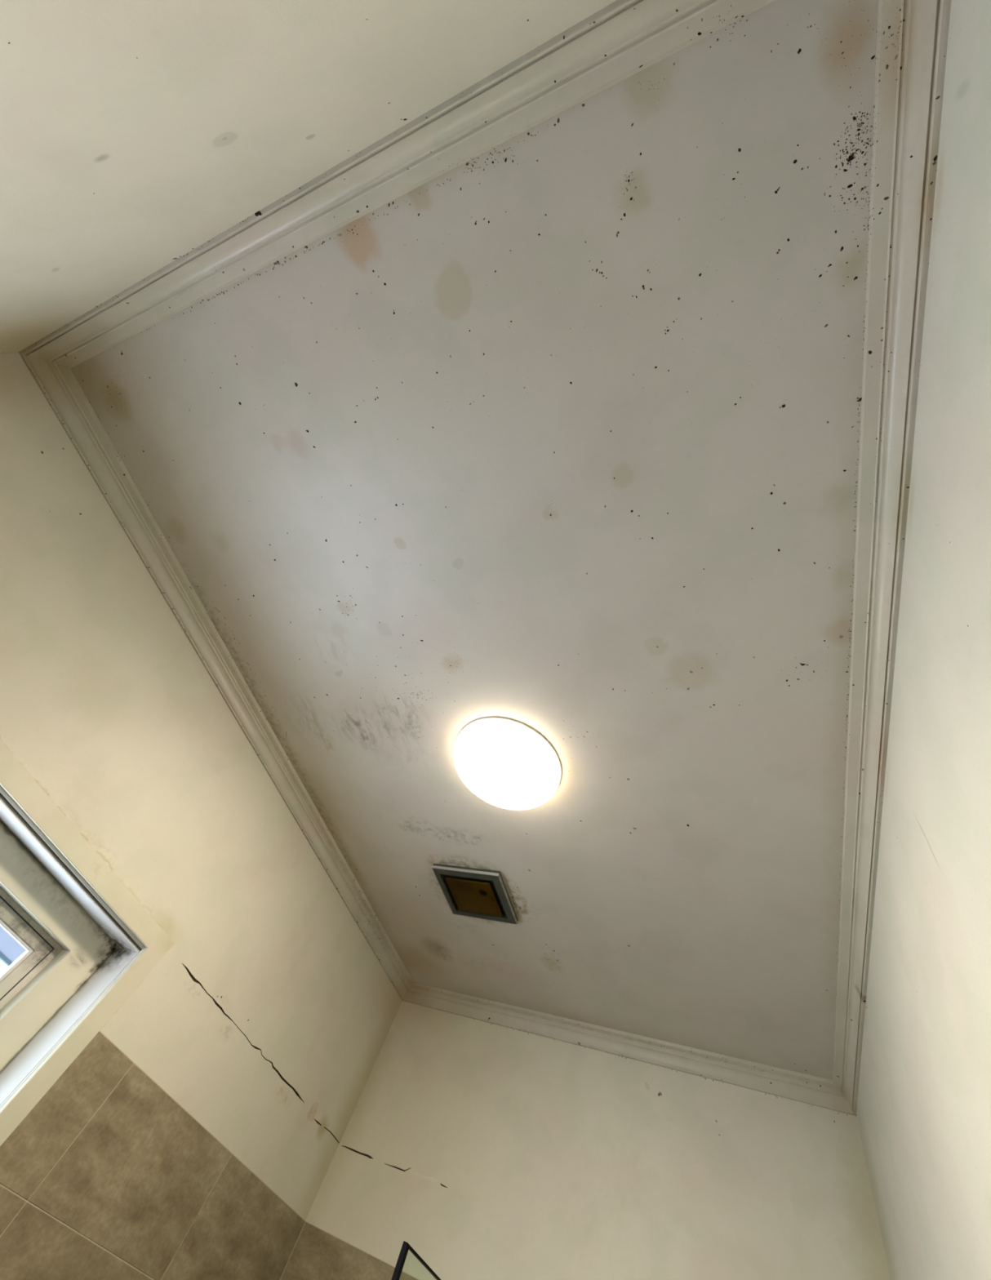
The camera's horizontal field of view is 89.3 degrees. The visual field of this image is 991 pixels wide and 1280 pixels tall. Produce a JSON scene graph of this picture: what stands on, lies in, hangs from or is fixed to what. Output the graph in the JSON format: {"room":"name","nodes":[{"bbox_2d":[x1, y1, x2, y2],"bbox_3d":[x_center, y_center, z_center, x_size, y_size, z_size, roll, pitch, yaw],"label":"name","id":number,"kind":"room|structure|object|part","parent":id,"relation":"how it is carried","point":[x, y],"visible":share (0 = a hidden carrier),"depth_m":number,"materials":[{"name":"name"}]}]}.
{"room":"damaged room","nodes":[
{"label":"damaged room","id":0,"kind":"room"},
{"bbox_2d":[0,352,401,1279],"bbox_3d":[-1.421,1.231,0.955,0.205,2.850,3.103,-5,-63,24],"label":"wall","id":1,"kind":"structure","parent":0,"point":[198,1132],"depth_m":1.59,"materials":[{"name":"paint"}]},
{"bbox_2d":[0,740,173,1146],"bbox_3d":[-1.488,0.617,0.881,0.188,1.130,1.470,-5,-63,24],"label":"window","id":2,"kind":"structure","parent":1,"relation":"in","point":[76,946],"depth_m":1.39,"materials":[{"name":"paint"}]},
{"bbox_3d":[-1.421,1.068,1.138,0.023,0.769,0.036,-5,-63,24],"label":"sash","id":3,"kind":"part","parent":2,"relation":"part of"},
{"bbox_3d":[-1.435,0.441,1.225,0.023,0.028,1.061,-5,-63,24],"label":"sash","id":4,"kind":"part","parent":2,"relation":"part of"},
{"bbox_3d":[-1.369,1.153,1.159,0.038,0.979,0.110,-5,-63,24],"label":"frame","id":5,"kind":"part","parent":2,"relation":"part of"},
{"bbox_3d":[-1.385,0.405,1.269,0.038,0.082,1.328,-5,-63,24],"label":"frame","id":6,"kind":"part","parent":2,"relation":"part of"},
{"bbox_3d":[-1.226,1.222,1.139,0.013,1.130,0.066,-5,-63,24],"label":"architrave","id":7,"kind":"part","parent":2,"relation":"part of","materials":[{"name":"paint"}]},
{"bbox_3d":[-1.237,0.349,1.283,0.013,0.055,1.470,-5,-63,24],"label":"architrave","id":8,"kind":"part","parent":2,"relation":"part of","materials":[{"name":"paint"}]},
{"bbox_2d":[18,352,413,1000],"bbox_3d":[-0.862,0.547,2.034,0.063,0.075,3.103,-5,-63,24],"label":"trim","id":9,"kind":"structure","parent":1,"relation":"attached to","point":[58,384],"depth_m":1.75,"materials":[{"name":"paint"}]},
{"bbox_2d":[0,0,616,352],"bbox_3d":[-0.846,-0.291,-0.179,2.408,2.850,0.205,-5,-63,24],"label":"wall","id":10,"kind":"structure","parent":0,"point":[135,134],"depth_m":0.71,"materials":[{"name":"paint"}]},
{"bbox_2d":[18,0,775,368],"bbox_3d":[-0.369,-0.856,1.005,2.008,0.072,0.062,-5,-63,24],"label":"trim","id":11,"kind":"structure","parent":10,"relation":"attached to","point":[624,38],"depth_m":0.90,"materials":[{"name":"paint"}]},
{"bbox_2d":[70,0,878,1080],"bbox_3d":[0.057,0.424,1.718,2.408,0.121,3.503,-5,-63,24],"label":"ceiling","id":12,"kind":"structure","parent":0,"point":[557,435],"depth_m":1.24,"materials":[{"name":"paint"}]},
{"bbox_2d":[431,863,518,924],"bbox_3d":[-0.084,1.041,2.052,0.299,0.025,0.297,-5,-63,24],"label":"exhaust fan","id":13,"kind":"object","parent":12,"relation":"attached to","point":[477,893],"visible":1,"depth_m":2.03,"materials":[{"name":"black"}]},
{"bbox_3d":[-0.088,1.050,2.050,0.200,0.010,0.201,-5,-63,24],"label":"panel","id":14,"kind":"part","parent":13,"relation":"part of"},
{"bbox_3d":[-0.081,1.036,2.061,0.279,0.003,0.277,-5,-63,24],"label":"duct plate","id":15,"kind":"part","parent":13,"relation":"part of","materials":[{"name":"black"}]},
{"bbox_2d":[453,716,561,809],"bbox_3d":[0.025,0.415,1.600,0.360,0.084,0.360,-5,-63,24],"label":"ceiling light","id":16,"kind":"object","parent":12,"relation":"attached to","point":[506,763],"visible":1,"depth_m":1.54,"materials":[{"name":"white glass"}]},
{"bbox_3d":[0.037,0.397,1.631,0.360,0.008,0.360,-5,-63,24],"label":"plate","id":17,"kind":"part","parent":16,"relation":"part of","materials":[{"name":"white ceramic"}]},
{"bbox_2d":[280,1000,890,1279],"bbox_3d":[0.012,2.581,1.198,2.408,2.850,0.205,-5,-63,24],"label":"wall","id":18,"kind":"structure","parent":0,"point":[495,1152],"depth_m":1.91,"materials":[{"name":"paint"}]},
{"bbox_2d":[402,982,855,1115],"bbox_3d":[0.422,1.796,2.275,2.008,0.074,0.061,-5,-63,24],"label":"trim","id":19,"kind":"structure","parent":18,"relation":"attached to","point":[822,1092],"depth_m":2.18,"materials":[{"name":"paint"}]},
{"bbox_2d":[856,0,990,1279],"bbox_3d":[0.587,1.059,0.064,0.205,2.850,3.103,-5,-63,24],"label":"wall","id":20,"kind":"structure","parent":0,"point":[923,1112],"depth_m":0.84,"materials":[{"name":"paint"}]},
{"bbox_2d":[833,0,951,1115],"bbox_3d":[0.916,0.394,1.247,0.063,0.072,3.103,-5,-63,24],"label":"trim","id":21,"kind":"structure","parent":20,"relation":"attached to","point":[913,35],"depth_m":0.88,"materials":[{"name":"paint"}]},
{"bbox_3d":[-0.891,1.866,-0.699,2.408,0.120,3.503,-5,-63,24],"label":"floor","id":22,"kind":"structure","parent":0,"visible":0},
{"bbox_2d":[391,1240,440,1279],"bbox_3d":[-0.410,2.339,0.645,0.013,1.915,0.897,-5,-63,24],"label":"screen","id":23,"kind":"object","parent":22,"relation":"on","point":[406,1246],"visible":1,"depth_m":1.23,"materials":[{"name":"black"}]},
{"bbox_3d":[-0.525,1.956,0.461,0.013,1.915,0.016,-5,-63,24],"label":"post","id":24,"kind":"part","parent":23,"relation":"part of","materials":[{"name":"black"}]},
{"bbox_3d":[-0.103,1.882,1.425,0.011,0.004,0.881,-5,-63,24],"label":"rail","id":25,"kind":"part","parent":23,"relation":"part of","materials":[{"name":"black"}]},
{"label":"outside","id":26,"kind":"structure","parent":0,"visible":0},
{"bbox_2d":[0,925,26,966],"bbox_3d":[-1.705,0.653,1.613,0.695,0.178,6.500,-5,-63,24],"label":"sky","id":27,"kind":"structure","parent":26,"point":[11,949],"depth_m":1.82,"materials":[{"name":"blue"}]}
]}

